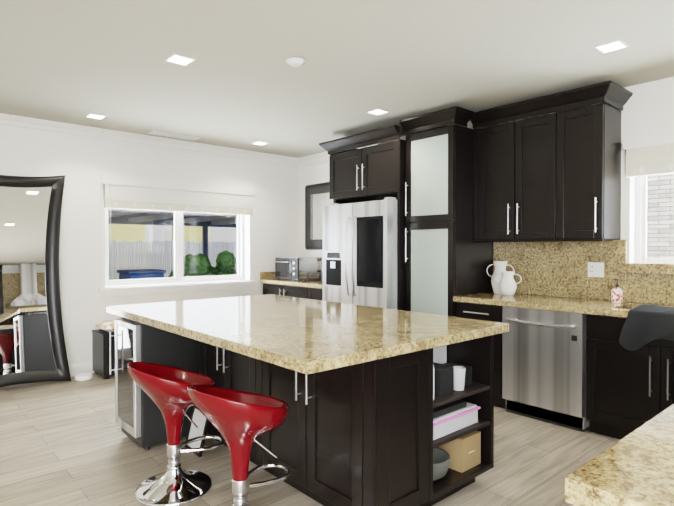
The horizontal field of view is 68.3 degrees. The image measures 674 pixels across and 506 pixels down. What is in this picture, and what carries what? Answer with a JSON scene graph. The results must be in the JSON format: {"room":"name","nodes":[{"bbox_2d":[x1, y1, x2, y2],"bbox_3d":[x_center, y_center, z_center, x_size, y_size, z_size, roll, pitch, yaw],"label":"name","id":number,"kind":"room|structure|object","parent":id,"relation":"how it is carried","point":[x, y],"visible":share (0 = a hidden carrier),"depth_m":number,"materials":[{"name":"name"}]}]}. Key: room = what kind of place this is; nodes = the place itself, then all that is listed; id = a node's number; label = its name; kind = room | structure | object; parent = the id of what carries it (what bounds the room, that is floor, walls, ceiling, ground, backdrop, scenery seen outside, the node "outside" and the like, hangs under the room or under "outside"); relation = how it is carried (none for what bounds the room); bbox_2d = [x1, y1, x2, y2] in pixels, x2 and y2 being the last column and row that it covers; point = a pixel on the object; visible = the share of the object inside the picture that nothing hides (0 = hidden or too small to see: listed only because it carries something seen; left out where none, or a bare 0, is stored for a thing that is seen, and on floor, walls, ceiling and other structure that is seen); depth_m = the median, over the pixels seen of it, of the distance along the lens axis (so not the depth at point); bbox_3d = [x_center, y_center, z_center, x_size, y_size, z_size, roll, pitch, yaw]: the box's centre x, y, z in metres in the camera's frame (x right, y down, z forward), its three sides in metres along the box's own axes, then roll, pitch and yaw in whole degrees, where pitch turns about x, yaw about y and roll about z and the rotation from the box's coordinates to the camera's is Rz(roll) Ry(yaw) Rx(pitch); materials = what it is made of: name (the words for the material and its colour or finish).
{"room":"kitchen","nodes":[
{"label":"kitchen","id":0,"kind":"room"},
{"bbox_2d":[0,128,298,363],"bbox_3d":[-3.430,-0.015,4.713,7.930,2.600,0.200,0,1,-41],"label":"wall","id":1,"kind":"structure","parent":0,"point":[81,165],"depth_m":5.35,"materials":[{"name":"white paint"}]},
{"bbox_2d":[5,361,93,386],"bbox_3d":[-3.599,1.226,4.433,6.830,0.125,0.016,0,1,-41],"label":"baseboard","id":2,"kind":"structure","parent":1,"relation":"attached to","point":[82,367],"depth_m":5.21,"materials":[{"name":"white"}]},
{"bbox_2d":[0,113,299,167],"bbox_3d":[-3.288,-1.256,4.631,7.410,0.115,0.095,0,1,-41],"label":"crown molding","id":3,"kind":"structure","parent":1,"relation":"attached to","point":[8,121],"depth_m":5.54,"materials":[{"name":"white paint"}]},
{"bbox_2d":[100,184,252,287],"bbox_3d":[-1.897,-0.235,6.049,1.910,1.215,0.209,0,1,-41],"label":"window","id":4,"kind":"structure","parent":1,"relation":"in","point":[244,243],"depth_m":6.07,"materials":[{"name":"white"}]},
{"bbox_2d":[100,174,254,245],"bbox_3d":[-1.803,-0.462,5.940,1.900,0.770,0.071,0,1,-41],"label":"window blind","id":5,"kind":"object","parent":4,"relation":"attached to","point":[127,192],"visible":1,"depth_m":5.82,"materials":[{"name":"white fabric"}]},
{"bbox_2d":[99,279,255,297],"bbox_3d":[-1.857,0.417,6.010,1.940,0.112,0.170,0,1,-41],"label":"window sill","id":6,"kind":"structure","parent":1,"relation":"attached to","point":[139,289],"depth_m":5.87,"materials":[{"name":"white"}]},
{"bbox_2d":[0,373,620,505],"bbox_3d":[-0.440,1.348,1.330,7.930,0.060,9.250,0,1,-41],"label":"floor","id":7,"kind":"structure","parent":0,"point":[66,443],"depth_m":3.13,"materials":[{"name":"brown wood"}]},
{"bbox_2d":[0,175,70,386],"bbox_3d":[-3.098,0.247,4.694,1.010,2.074,0.241,0,1,-41],"label":"floor mirror","id":8,"kind":"object","parent":7,"relation":"on","point":[32,346],"visible":1,"depth_m":4.81,"materials":[{"name":"black mirror"}]},
{"bbox_2d":[74,373,92,380],"bbox_3d":[-2.571,1.257,5.043,0.170,0.049,0.170,0,1,-41],"label":"pet bowl","id":9,"kind":"object","parent":7,"relation":"on","point":[83,376],"visible":1,"depth_m":5.00,"materials":[{"name":"white ceramic"}]},
{"bbox_2d":[92,329,114,379],"bbox_3d":[-1.956,1.046,5.606,1.400,0.462,0.385,0,1,-41],"label":"bench","id":10,"kind":"object","parent":7,"relation":"on","point":[100,351],"visible":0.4,"depth_m":5.07,"materials":[{"name":"black"}]},
{"bbox_2d":[94,320,114,331],"bbox_3d":[-1.956,0.762,5.603,1.370,0.093,0.365,0,1,-41],"label":"bench cushion","id":11,"kind":"object","parent":10,"relation":"on","point":[108,325],"visible":0.15,"depth_m":5.11,"materials":[{"name":"fabric"}]},
{"bbox_2d":[109,317,209,449],"bbox_3d":[-1.222,0.877,3.535,0.643,0.840,0.400,0,1,-41],"label":"wine cooler","id":12,"kind":"object","parent":7,"relation":"on","point":[139,419],"visible":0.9,"depth_m":3.32,"materials":[{"name":"black metal"}]},
{"bbox_2d":[127,362,223,505],"bbox_3d":[-0.887,0.947,2.767,0.521,0.714,0.478,0,1,-41],"label":"stool","id":13,"kind":"object","parent":7,"relation":"on","point":[163,388],"visible":0.96,"depth_m":2.70,"materials":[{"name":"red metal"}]},
{"bbox_2d":[185,405,208,456],"bbox_3d":[-0.918,1.164,3.273,0.082,0.275,0.220,0,1,-41],"label":"picture frame","id":14,"kind":"object","parent":7,"relation":"on","point":[199,419],"visible":0.58,"depth_m":3.27,"materials":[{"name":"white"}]},
{"bbox_2d":[187,385,290,505],"bbox_3d":[-0.437,0.952,2.347,0.522,0.714,0.478,0,1,-41],"label":"stool","id":15,"kind":"object","parent":7,"relation":"on","point":[241,421],"visible":1,"depth_m":2.25,"materials":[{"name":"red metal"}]},
{"bbox_2d":[260,272,322,300],"bbox_3d":[-0.296,0.764,6.350,0.665,1.010,1.490,0,1,-41],"label":"base cabinet","id":16,"kind":"object","parent":7,"relation":"on","point":[308,289],"depth_m":6.27,"materials":[{"name":"brown wood"}]},
{"bbox_2d":[275,257,321,280],"bbox_3d":[-0.530,0.206,6.630,0.447,0.300,0.502,0,1,-41],"label":"toaster oven","id":17,"kind":"object","parent":16,"relation":"on","point":[296,268],"visible":0.96,"depth_m":6.46,"materials":[{"name":"silver metal"}]},
{"bbox_2d":[307,257,322,282],"bbox_3d":[-0.092,0.209,6.122,0.276,0.303,0.656,0,1,-41],"label":"decorative stand","id":18,"kind":"object","parent":16,"relation":"on","point":[319,272],"visible":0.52,"depth_m":6.28,"materials":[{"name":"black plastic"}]},
{"bbox_2d":[165,330,495,505],"bbox_3d":[-0.227,0.868,3.319,0.996,0.862,2.240,0,1,-41],"label":"kitchen island","id":19,"kind":"object","parent":7,"relation":"on","point":[351,385],"depth_m":2.42,"materials":[{"name":"wood"}]},
{"bbox_2d":[106,294,508,373],"bbox_3d":[-0.357,0.425,3.194,1.430,0.070,2.370,0,1,-41],"label":"island countertop","id":20,"kind":"structure","parent":19,"relation":"on","point":[300,335],"depth_m":2.64,"materials":[{"name":"beige stone"}]},
{"bbox_2d":[433,345,480,480],"bbox_3d":[0.562,0.844,2.739,0.498,0.679,0.283,0,1,-41],"label":"storage containers","id":21,"kind":"object","parent":19,"relation":"on","point":[462,454],"visible":0.5,"depth_m":2.68,"materials":[{"name":"white plastic"}]},
{"bbox_2d":[323,197,396,309],"bbox_3d":[0.445,0.370,5.293,0.911,1.820,0.948,0,1,-41],"label":"fridge","id":22,"kind":"object","parent":7,"relation":"on","point":[359,253],"visible":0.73,"depth_m":4.93,"materials":[{"name":"grey metal"}]},
{"bbox_2d":[319,125,406,310],"bbox_3d":[0.468,0.032,5.375,0.799,2.494,1.121,0,1,-41],"label":"tall cabinet","id":23,"kind":"object","parent":7,"relation":"on","point":[373,173],"visible":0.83,"depth_m":5.00,"materials":[{"name":"brown wood"}]},
{"bbox_2d":[400,106,492,316],"bbox_3d":[1.080,0.013,4.732,0.729,2.544,0.643,0,1,-41],"label":"pantry","id":24,"kind":"object","parent":7,"relation":"on","point":[447,258],"visible":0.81,"depth_m":4.53,"materials":[{"name":"brown wood"}]},
{"bbox_2d":[453,300,540,408],"bbox_3d":[1.427,0.857,4.422,0.629,0.862,0.446,0,1,-41],"label":"base cabinet","id":25,"kind":"object","parent":7,"relation":"on","point":[486,312],"depth_m":4.11,"materials":[{"name":"brown wood"}]},
{"bbox_2d":[502,306,589,431],"bbox_3d":[1.749,0.862,3.971,0.628,0.862,0.626,0,1,-41],"label":"dishwasher","id":26,"kind":"object","parent":7,"relation":"on","point":[544,365],"visible":0.81,"depth_m":3.76,"materials":[{"name":"grey metal"}]},
{"bbox_2d":[565,403,673,505],"bbox_3d":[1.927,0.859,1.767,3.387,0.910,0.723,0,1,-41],"label":"countertop","id":27,"kind":"structure","parent":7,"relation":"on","point":[635,467],"depth_m":0.93,"materials":[{"name":"stone"}]},
{"bbox_2d":[586,316,673,438],"bbox_3d":[2.317,0.867,3.411,0.629,0.862,0.932,0,1,-41],"label":"base cabinet","id":28,"kind":"object","parent":7,"relation":"on","point":[628,392],"depth_m":3.38,"materials":[{"name":"brown wood"}]},
{"bbox_2d":[453,292,673,319],"bbox_3d":[1.987,0.407,3.754,0.665,0.044,2.183,0,1,-41],"label":"countertop","id":29,"kind":"structure","parent":28,"relation":"on","point":[552,303],"depth_m":3.85,"materials":[{"name":"beige stone"}]},
{"bbox_2d":[486,261,514,293],"bbox_3d":[1.503,0.226,4.576,0.099,0.300,0.285,0,1,-41],"label":"vase","id":30,"kind":"object","parent":29,"relation":"on","point":[500,266],"visible":0.67,"depth_m":4.55,"materials":[{"name":"white ceramic"}]},
{"bbox_2d":[495,271,521,295],"bbox_3d":[1.521,0.270,4.426,0.091,0.215,0.263,0,1,-41],"label":"vase","id":31,"kind":"object","parent":29,"relation":"on","point":[507,285],"visible":1,"depth_m":4.39,"materials":[{"name":"white ceramic"}]},
{"bbox_2d":[611,279,622,302],"bbox_3d":[2.154,0.291,3.824,0.083,0.185,0.076,0,1,-41],"label":"soap dispenser","id":32,"kind":"object","parent":29,"relation":"on","point":[617,294],"visible":1,"depth_m":3.80,"materials":[{"name":"ceramic"}]},
{"bbox_2d":[619,304,673,350],"bbox_3d":[2.197,0.498,3.214,0.343,0.290,0.578,0,1,-41],"label":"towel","id":33,"kind":"object","parent":28,"relation":"hanging from","point":[644,324],"visible":1,"depth_m":3.23,"materials":[{"name":"black fabric"}]},
{"bbox_2d":[0,0,673,157],"bbox_3d":[-0.440,-1.321,1.304,7.930,0.080,9.250,0,1,-41],"label":"ceiling","id":34,"kind":"structure","parent":0,"point":[239,82],"depth_m":3.36,"materials":[{"name":"beige paint"}]},
{"bbox_2d":[85,113,106,119],"bbox_3d":[-2.317,-1.311,4.775,0.150,0.006,0.150,0,1,-41],"label":"recessed light","id":35,"kind":"object","parent":34,"relation":"in","point":[94,116],"visible":0.96,"depth_m":4.78,"materials":[{"name":"white"}]},
{"bbox_2d":[147,130,199,140],"bbox_3d":[-1.827,-1.317,5.580,0.550,0.011,0.160,0,1,-41],"label":"ceiling vent","id":36,"kind":"object","parent":34,"relation":"in","point":[167,134],"visible":1,"depth_m":5.56,"materials":[{"name":"white plastic"}]},
{"bbox_2d":[165,54,195,65],"bbox_3d":[-1.055,-1.297,3.342,0.150,0.006,0.150,0,1,-41],"label":"recessed light","id":37,"kind":"object","parent":34,"relation":"in","point":[179,59],"visible":0.96,"depth_m":3.33,"materials":[{"name":"white"}]},
{"bbox_2d":[251,141,268,144],"bbox_3d":[-0.928,-1.323,5.998,0.150,0.006,0.150,0,1,-41],"label":"recessed light","id":38,"kind":"object","parent":34,"relation":"in","point":[259,143],"visible":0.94,"depth_m":6.01,"materials":[{"name":"white"}]},
{"bbox_2d":[286,57,304,66],"bbox_3d":[-0.281,-1.287,3.371,0.132,0.027,0.132,0,1,-41],"label":"smoke detector","id":39,"kind":"object","parent":34,"relation":"attached to","point":[295,62],"visible":1,"depth_m":3.34,"materials":[{"name":"white plastic"}]},
{"bbox_2d":[366,109,388,114],"bbox_3d":[0.380,-1.310,4.618,0.150,0.006,0.150,0,1,-41],"label":"recessed light","id":40,"kind":"object","parent":34,"relation":"in","point":[377,111],"visible":1,"depth_m":4.61,"materials":[{"name":"white"}]},
{"bbox_2d":[594,39,628,53],"bbox_3d":[1.723,-1.295,3.123,0.150,0.006,0.150,0,1,-41],"label":"recessed light","id":41,"kind":"object","parent":34,"relation":"in","point":[611,46],"visible":0.98,"depth_m":3.12,"materials":[{"name":"white"}]},
{"bbox_2d":[299,77,673,270],"bbox_3d":[2.527,-0.006,3.796,0.200,2.600,9.050,0,1,-41],"label":"wall","id":42,"kind":"structure","parent":0,"point":[648,109],"depth_m":3.89,"materials":[{"name":"white paint"}]},
{"bbox_2d":[305,182,332,249],"bbox_3d":[-0.185,-0.494,6.687,0.036,0.902,0.780,0,1,-41],"label":"wall mirror","id":43,"kind":"object","parent":42,"relation":"attached to","point":[317,199],"visible":0.65,"depth_m":6.81,"materials":[{"name":"grey metal"}]},
{"bbox_2d":[298,146,365,166],"bbox_3d":[-0.089,-1.275,6.531,0.095,0.115,1.230,0,1,-41],"label":"crown molding","id":44,"kind":"structure","parent":42,"relation":"attached to","point":[322,157],"depth_m":6.79,"materials":[{"name":"white paint"}]},
{"bbox_2d":[470,80,632,241],"bbox_3d":[1.747,-0.674,4.188,0.439,1.159,1.198,0,1,-41],"label":"upper cabinet","id":45,"kind":"object","parent":42,"relation":"attached to","point":[552,177],"visible":1,"depth_m":3.99,"materials":[{"name":"brown wood"}]},
{"bbox_2d":[493,240,673,303],"bbox_3d":[2.313,0.139,3.868,0.021,0.487,2.438,0,1,-41],"label":"backsplash","id":46,"kind":"structure","parent":42,"relation":"attached to","point":[556,268],"depth_m":4.17,"materials":[{"name":"beige stone"}]},
{"bbox_2d":[588,262,603,276],"bbox_3d":[2.116,0.137,4.066,0.012,0.120,0.125,0,1,-41],"label":"electrical outlet plate","id":47,"kind":"object","parent":46,"relation":"attached to","point":[595,269],"visible":1,"depth_m":4.07,"materials":[{"name":"white plastic"}]},
{"bbox_2d":[623,133,673,177],"bbox_3d":[2.656,-0.730,3.443,0.056,0.285,1.220,0,1,-41],"label":"window blind","id":48,"kind":"object","parent":42,"relation":"attached to","point":[651,155],"visible":1,"depth_m":3.75,"materials":[{"name":"white fabric"}]},
{"bbox_2d":[629,174,673,262],"bbox_3d":[2.752,-0.354,3.532,0.196,0.942,1.164,0,1,-41],"label":"window","id":49,"kind":"structure","parent":42,"relation":"in","point":[638,230],"depth_m":3.95,"materials":[{"name":"white"}]},
{"label":"outside","id":50,"kind":"structure","parent":0,"visible":0},
{"bbox_3d":[1.635,1.377,13.251,36.000,0.050,34.000,0,1,-41],"label":"ground","id":51,"kind":"structure","parent":50,"visible":0},
{"bbox_2d":[117,269,165,279],"bbox_3d":[-3.526,0.849,8.968,0.660,1.090,0.660,0,1,-41],"label":"bin","id":52,"kind":"object","parent":51,"relation":"on","point":[143,274],"depth_m":8.75,"materials":[{"name":"blue plastic"}]},
{"bbox_2d":[108,240,236,279],"bbox_3d":[-3.974,0.450,16.582,22.043,1.740,0.093,0,1,-41],"label":"fence","id":53,"kind":"object","parent":51,"relation":"on","point":[170,248],"depth_m":15.14,"materials":[{"name":"grey wood"}]},
{"bbox_2d":[108,224,236,279],"bbox_3d":[-4.941,-0.795,20.698,36.000,4.150,0.900,0,1,-41],"label":"neighbouring house","id":54,"kind":"structure","parent":51,"relation":"on","point":[151,233],"depth_m":19.06,"materials":[{"name":"yellow paint"}]},
{"bbox_2d":[108,208,236,255],"bbox_3d":[-3.174,0.175,10.378,15.000,2.410,7.940,0,1,-41],"label":"patio cover","id":55,"kind":"object","parent":51,"relation":"on","point":[221,222],"depth_m":12.94,"materials":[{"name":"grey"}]},
{"bbox_2d":[168,250,236,277],"bbox_3d":[-2.192,0.666,9.564,1.845,1.444,1.184,0,1,-41],"label":"plants","id":56,"kind":"object","parent":51,"relation":"on","point":[189,266],"depth_m":9.07,"materials":[{"name":"green plant"}]},
{"bbox_2d":[647,173,673,257],"bbox_3d":[3.854,-0.639,4.659,0.200,4.150,8.200,0,1,-41],"label":"stone facade","id":57,"kind":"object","parent":51,"relation":"on","point":[652,183],"depth_m":5.11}
]}

